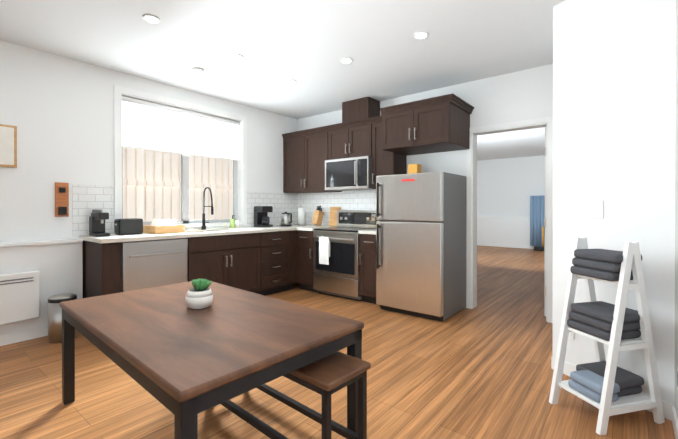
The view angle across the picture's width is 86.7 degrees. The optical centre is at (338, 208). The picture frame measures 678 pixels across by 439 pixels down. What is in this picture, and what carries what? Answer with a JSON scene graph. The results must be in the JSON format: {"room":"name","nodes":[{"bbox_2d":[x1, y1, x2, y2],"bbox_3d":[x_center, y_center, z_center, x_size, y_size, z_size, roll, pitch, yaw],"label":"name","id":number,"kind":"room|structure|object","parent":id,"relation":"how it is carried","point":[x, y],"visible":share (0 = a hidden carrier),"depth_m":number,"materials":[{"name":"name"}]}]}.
{"room":"kitchen","nodes":[
{"label":"kitchen","id":0,"kind":"room"},
{"bbox_2d":[0,242,82,334],"bbox_3d":[-3.593,0.772,2.476,0.129,0.865,3.050,0,0,39],"label":"wall","id":1,"kind":"structure","parent":0,"point":[59,267],"depth_m":3.40,"materials":[{"name":"paint"}]},
{"bbox_2d":[0,270,39,324],"bbox_3d":[-3.067,0.788,2.952,0.083,0.430,0.950,0,0,39],"label":"heater","id":2,"kind":"object","parent":1,"relation":"attached to","point":[19,296],"visible":1,"depth_m":3.18,"materials":[{"name":"white metal"}]},
{"bbox_2d":[0,326,47,345],"bbox_3d":[-3.538,1.160,2.434,0.012,0.090,3.050,0,0,39],"label":"baseboard","id":3,"kind":"structure","parent":1,"relation":"attached to","point":[6,339],"depth_m":3.26,"materials":[{"name":"white wood"}]},
{"bbox_2d":[0,238,82,246],"bbox_3d":[-3.583,0.325,2.467,0.154,0.030,3.050,0,0,39],"label":"trim","id":4,"kind":"structure","parent":1,"relation":"on","point":[28,243],"depth_m":3.35,"materials":[{"name":"white wood"}]},
{"bbox_2d":[0,40,297,242],"bbox_3d":[-2.733,-0.161,3.803,0.200,2.720,6.500,0,0,39],"label":"wall","id":5,"kind":"structure","parent":0,"point":[57,111],"depth_m":3.60,"materials":[{"name":"paint"}]},
{"bbox_2d":[0,124,16,167],"bbox_3d":[-3.106,-0.568,3.152,0.031,0.380,0.420,0,0,39],"label":"picture frame","id":6,"kind":"object","parent":5,"relation":"attached to","point":[8,145],"visible":0.9,"depth_m":3.26,"materials":[{"name":"brown wood"}]},
{"bbox_2d":[55,182,68,216],"bbox_3d":[-2.750,-0.090,3.573,0.058,0.340,0.110,0,0,39],"label":"bottle opener","id":7,"kind":"object","parent":5,"relation":"attached to","point":[61,199],"visible":1,"depth_m":3.57,"materials":[{"name":"red wood"}]},
{"bbox_2d":[114,85,246,227],"bbox_3d":[-1.978,-0.561,4.683,0.190,1.605,1.760,0,0,39],"label":"window","id":8,"kind":"structure","parent":5,"relation":"in","point":[120,92],"depth_m":4.70,"materials":[{"name":"white wood"}]},
{"bbox_2d":[122,96,239,160],"bbox_3d":[-1.966,-0.988,4.671,0.056,0.578,1.580,0,0,39],"label":"window shade","id":9,"kind":"object","parent":8,"relation":"attached to","point":[150,126],"visible":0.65,"depth_m":4.55,"materials":[{"name":"white fabric"}]},
{"bbox_2d":[72,184,375,235],"bbox_3d":[-0.903,0.009,4.254,2.080,0.538,3.198,0,0,39],"label":"backsplash","id":10,"kind":"structure","parent":5,"relation":"attached to","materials":[{"name":"tile"}]},
{"bbox_2d":[0,0,564,160],"bbox_3d":[1.478,-1.576,5.220,4.970,0.100,14.000,0,0,39],"label":"ceiling","id":11,"kind":"structure","parent":0,"point":[307,46],"depth_m":3.30,"materials":[{"name":"paint"}]},
{"bbox_2d":[143,14,159,23],"bbox_3d":[-1.495,-1.511,2.864,0.124,0.012,0.124,0,0,39],"label":"recessed light","id":12,"kind":"object","parent":11,"relation":"in","point":[149,18],"visible":1,"depth_m":2.85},
{"bbox_2d":[191,67,203,74],"bbox_3d":[-1.546,-1.503,3.932,0.130,0.035,0.130,0,0,39],"label":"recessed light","id":13,"kind":"object","parent":11,"relation":"attached to","point":[197,71],"visible":1,"depth_m":3.90,"materials":[{"name":"white plastic"}]},
{"bbox_2d":[230,54,242,59],"bbox_3d":[-1.018,-1.514,3.584,0.124,0.012,0.124,0,0,39],"label":"recessed light","id":14,"kind":"object","parent":11,"relation":"in","point":[237,56],"visible":1,"depth_m":3.56,"materials":[{"name":"white plastic"}]},
{"bbox_2d":[286,79,295,83],"bbox_3d":[-0.574,-1.516,4.293,0.124,0.012,0.124,0,0,39],"label":"recessed light","id":15,"kind":"object","parent":11,"relation":"in","point":[289,81],"visible":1,"depth_m":4.27,"materials":[{"name":"white plastic"}]},
{"bbox_2d":[340,58,351,63],"bbox_3d":[0.075,-1.514,3.679,0.124,0.012,0.124,0,0,39],"label":"recessed light","id":16,"kind":"object","parent":11,"relation":"in","point":[346,60],"visible":0.96,"depth_m":3.66,"materials":[{"name":"white plastic"}]},
{"bbox_2d":[414,31,427,38],"bbox_3d":[0.716,-1.512,3.136,0.124,0.012,0.124,0,0,39],"label":"recessed light","id":17,"kind":"object","parent":11,"relation":"in","point":[421,35],"visible":0.94,"depth_m":3.13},
{"bbox_2d":[0,245,674,438],"bbox_3d":[1.478,1.244,5.230,4.970,0.100,14.000,0,0,39],"label":"floor","id":18,"kind":"structure","parent":0,"point":[482,369],"depth_m":2.39,"materials":[{"name":"brown wood"}]},
{"bbox_2d":[48,293,76,343],"bbox_3d":[-2.535,0.993,3.301,0.237,0.416,0.214,0,0,39],"label":"trash can","id":19,"kind":"object","parent":18,"relation":"on","point":[54,321],"visible":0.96,"depth_m":3.21,"materials":[{"name":"metal"}]},
{"bbox_2d":[121,238,187,291],"bbox_3d":[-2.089,0.762,3.884,0.645,0.875,0.660,0,0,39],"label":"dishwasher","id":20,"kind":"object","parent":18,"relation":"on","point":[152,263],"visible":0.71,"depth_m":3.67,"materials":[{"name":"silver metal"}]},
{"bbox_2d":[72,132,295,297],"bbox_3d":[-1.464,-0.006,4.707,0.639,2.405,3.198,0,0,39],"label":"kitchen cabinets","id":21,"kind":"object","parent":18,"relation":"on","point":[265,261],"depth_m":4.40,"materials":[{"name":"brown wood"}]},
{"bbox_2d":[89,209,109,236],"bbox_3d":[-2.445,0.144,3.675,0.250,0.270,0.120,0,0,39],"label":"espresso machine","id":22,"kind":"object","parent":21,"relation":"on","point":[98,218],"visible":1,"depth_m":3.66,"materials":[{"name":"black plastic"}]},
{"bbox_2d":[114,218,142,234],"bbox_3d":[-2.286,0.192,3.897,0.160,0.172,0.255,0,0,39],"label":"toaster","id":23,"kind":"object","parent":21,"relation":"on","point":[126,226],"visible":1,"depth_m":3.83,"materials":[{"name":"black plastic"}]},
{"bbox_2d":[143,219,184,233],"bbox_3d":[-2.015,0.198,4.137,0.300,0.158,0.340,0,0,39],"label":"tray","id":24,"kind":"object","parent":21,"relation":"on","point":[160,226],"visible":0.96,"depth_m":4.06,"materials":[{"name":"brown wood"}]},
{"bbox_2d":[202,187,213,229],"bbox_3d":[-1.692,-0.004,4.690,0.245,0.560,0.103,0,0,39],"label":"faucet","id":25,"kind":"object","parent":21,"relation":"on","point":[204,227],"depth_m":4.71,"materials":[{"name":"black metal"}]},
{"bbox_2d":[230,215,235,227],"bbox_3d":[-1.491,0.184,5.040,0.063,0.180,0.060,0,0,-3],"label":"soap bottle","id":26,"kind":"object","parent":21,"relation":"on","point":[234,223],"depth_m":5.02,"materials":[{"name":"green plastic"}]},
{"bbox_2d":[254,206,272,226],"bbox_3d":[-1.118,0.118,5.353,0.230,0.310,0.200,0,0,39],"label":"coffee maker","id":27,"kind":"object","parent":21,"relation":"on","point":[261,218],"visible":1,"depth_m":5.31,"materials":[{"name":"black plastic"}]},
{"bbox_2d":[280,212,291,225],"bbox_3d":[-0.825,0.159,5.605,0.250,0.225,0.170,0,0,39],"label":"kettle","id":28,"kind":"object","parent":21,"relation":"on","point":[286,219],"visible":1,"depth_m":5.54,"materials":[{"name":"silver metal"}]},
{"bbox_2d":[59,281,363,438],"bbox_3d":[-0.805,0.894,2.044,1.708,0.625,1.037,0,0,39],"label":"table","id":29,"kind":"object","parent":18,"relation":"on","point":[174,354],"visible":0.88,"depth_m":1.68,"materials":[{"name":"brown wood"}]},
{"bbox_2d":[185,278,212,308],"bbox_3d":[-0.825,0.496,2.125,0.156,0.167,0.156,0,0,39],"label":"succulent plant","id":30,"kind":"object","parent":29,"relation":"on","point":[199,295],"visible":1,"depth_m":2.08,"materials":[{"name":"ceramic"}]},
{"bbox_2d":[221,351,370,438],"bbox_3d":[-0.337,0.971,1.962,1.063,0.470,0.350,0,0,39],"label":"bench","id":31,"kind":"object","parent":18,"relation":"on","point":[327,377],"visible":0.35,"depth_m":1.71,"materials":[{"name":"brown wood"}]},
{"bbox_2d":[313,210,378,300],"bbox_3d":[0.115,0.610,5.011,0.772,1.170,0.698,0,0,39],"label":"range","id":32,"kind":"object","parent":18,"relation":"on","point":[336,261],"visible":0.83,"depth_m":4.81,"materials":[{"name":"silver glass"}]},
{"bbox_2d":[296,93,473,303],"bbox_3d":[0.486,-0.006,4.753,2.340,2.405,0.679,0,0,39],"label":"kitchen cabinets","id":33,"kind":"object","parent":18,"relation":"on","point":[440,123],"depth_m":4.75,"materials":[{"name":"brown wood"}]},
{"bbox_2d":[78,225,375,243],"bbox_3d":[-0.888,0.398,4.275,2.079,0.240,3.148,0,0,39],"label":"countertop","id":34,"kind":"structure","parent":33,"relation":"on","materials":[{"name":"stone"}]},
{"bbox_2d":[298,206,305,225],"bbox_3d":[-0.601,0.110,5.810,0.140,0.322,0.140,0,0,39],"label":"paper towel","id":35,"kind":"object","parent":33,"relation":"on","point":[301,216],"visible":1,"depth_m":5.76,"materials":[{"name":"white paper"}]},
{"bbox_2d":[312,206,323,225],"bbox_3d":[-0.331,0.112,5.636,0.100,0.314,0.180,0,0,39],"label":"knife block","id":36,"kind":"object","parent":33,"relation":"on","point":[318,217],"visible":1,"depth_m":5.61,"materials":[{"name":"brown wood"}]},
{"bbox_2d":[329,207,340,225],"bbox_3d":[-0.068,0.122,5.580,0.200,0.298,0.053,0,0,39],"label":"cutting board","id":37,"kind":"object","parent":33,"relation":"on","point":[333,217],"visible":0.71,"depth_m":5.58,"materials":[{"name":"brown wood"}]},
{"bbox_2d":[325,156,375,190],"bbox_3d":[0.204,-0.485,5.119,0.762,0.430,0.438,0,0,39],"label":"microwave","id":38,"kind":"object","parent":33,"relation":"attached to","point":[349,174],"visible":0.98,"depth_m":4.94,"materials":[{"name":"silver metal"}]},
{"bbox_2d":[342,97,379,122],"bbox_3d":[0.313,-1.367,5.131,0.450,0.312,0.298,0,0,39],"label":"duct","id":39,"kind":"object","parent":33,"relation":"on","point":[361,108],"visible":0.64,"depth_m":5.00,"materials":[{"name":"brown wood"}]},
{"bbox_2d":[376,164,466,321],"bbox_3d":[0.964,0.330,4.250,0.803,1.735,0.805,0,0,39],"label":"refrigerator","id":40,"kind":"object","parent":18,"relation":"on","point":[421,246],"visible":1,"depth_m":3.97,"materials":[{"name":"silver metal"}]},
{"bbox_2d":[534,227,543,250],"bbox_3d":[5.701,0.842,10.044,0.400,0.670,0.300,0,0,39],"label":"vacuum","id":41,"kind":"object","parent":18,"relation":"on","point":[538,248],"visible":0.62,"depth_m":10.02,"materials":[{"name":"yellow plastic"}]},
{"bbox_2d":[549,237,664,434],"bbox_3d":[1.569,0.696,2.126,0.464,1.029,0.334,0,0,-14],"label":"towel rack","id":42,"kind":"object","parent":18,"relation":"on","point":[608,387],"visible":1,"depth_m":2.02,"materials":[{"name":"white wood"}]},
{"bbox_2d":[298,65,547,307],"bbox_3d":[0.797,-0.165,5.035,3.750,2.720,0.150,0,0,39],"label":"wall","id":43,"kind":"structure","parent":0,"point":[522,95],"depth_m":4.20,"materials":[{"name":"paint"}]},
{"bbox_2d":[466,116,552,322],"bbox_3d":[1.941,0.116,4.104,0.910,2.165,0.165,0,0,39],"label":"door frame","id":44,"kind":"structure","parent":43,"relation":"attached to","point":[471,264],"depth_m":4.18,"materials":[{"name":"white wood"}]},
{"bbox_2d":[477,216,529,245],"bbox_3d":[5.756,0.710,10.494,4.620,0.930,0.129,0,0,39],"label":"wall","id":45,"kind":"structure","parent":0,"point":[503,230],"depth_m":10.99,"materials":[{"name":"white paint"}]},
{"bbox_2d":[477,242,533,248],"bbox_3d":[5.711,1.130,10.441,4.620,0.090,0.012,0,0,39],"label":"baseboard","id":46,"kind":"structure","parent":45,"relation":"attached to","point":[481,244],"depth_m":10.93,"materials":[{"name":"white wood"}]},
{"bbox_2d":[530,195,544,245],"bbox_3d":[5.877,0.351,10.197,0.820,1.450,0.095,0,0,39],"label":"curtain","id":47,"kind":"object","parent":45,"relation":"attached to","point":[537,210],"visible":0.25,"depth_m":10.32,"materials":[{"name":"blue fabric"}]},
{"bbox_2d":[477,155,544,216],"bbox_3d":[5.844,-0.185,10.600,4.620,2.720,0.150,0,0,39],"label":"wall","id":48,"kind":"structure","parent":0,"point":[507,187],"depth_m":11.01,"materials":[{"name":"paint"}]},
{"bbox_2d":[548,64,552,116],"bbox_3d":[2.292,-0.161,3.830,0.090,2.720,0.150,0,0,39],"label":"wall","id":49,"kind":"structure","parent":0,"point":[550,90],"depth_m":3.78,"materials":[{"name":"paint"}]},
{"bbox_2d":[544,128,546,315],"bbox_3d":[2.521,0.147,4.247,0.044,2.078,0.795,0,0,39],"label":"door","id":50,"kind":"structure","parent":49,"relation":"in","point":[545,230],"depth_m":3.96,"materials":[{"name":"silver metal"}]},
{"bbox_2d":[552,0,675,404],"bbox_3d":[2.139,-0.157,2.947,0.780,2.720,1.715,0,0,39],"label":"wall","id":51,"kind":"structure","parent":0,"point":[614,96],"depth_m":2.29,"materials":[{"name":"paint"}]},
{"bbox_2d":[568,332,573,338],"bbox_3d":[1.657,0.874,2.587,0.008,0.114,0.070,0,0,-24],"label":"electrical outlet plate","id":52,"kind":"object","parent":51,"relation":"attached to","point":[571,335],"visible":0.21,"depth_m":2.57,"materials":[{"name":"white plastic"}]},
{"bbox_2d":[551,356,669,419],"bbox_3d":[1.738,1.160,2.380,0.625,0.090,0.350,0,0,39],"label":"baseboard","id":53,"kind":"structure","parent":51,"relation":"attached to","point":[669,410],"depth_m":2.55,"materials":[{"name":"white wood"}]},
{"bbox_2d":[670,404,677,438],"bbox_3d":[0.445,1.168,0.239,0.012,0.090,4.635,0,0,39],"label":"baseboard","id":54,"kind":"structure","parent":51,"relation":"attached to","point":[673,416],"depth_m":1.96,"materials":[{"name":"white wood"}]},
{"bbox_2d":[675,0,677,417],"bbox_3d":[0.461,-0.147,0.126,0.150,2.720,4.785,0,0,39],"label":"wall","id":55,"kind":"structure","parent":0,"point":[676,261],"depth_m":1.98,"materials":[{"name":"paint"}]},
{"label":"outside","id":56,"kind":"structure","parent":0,"visible":0},
{"bbox_2d":[123,147,232,220],"bbox_3d":[-2.536,-0.346,5.377,1.450,3.320,6.500,0,0,39],"label":"fence","id":57,"kind":"object","parent":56,"point":[151,185],"visible":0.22,"depth_m":6.06,"materials":[{"name":"beige wood"}]}
]}

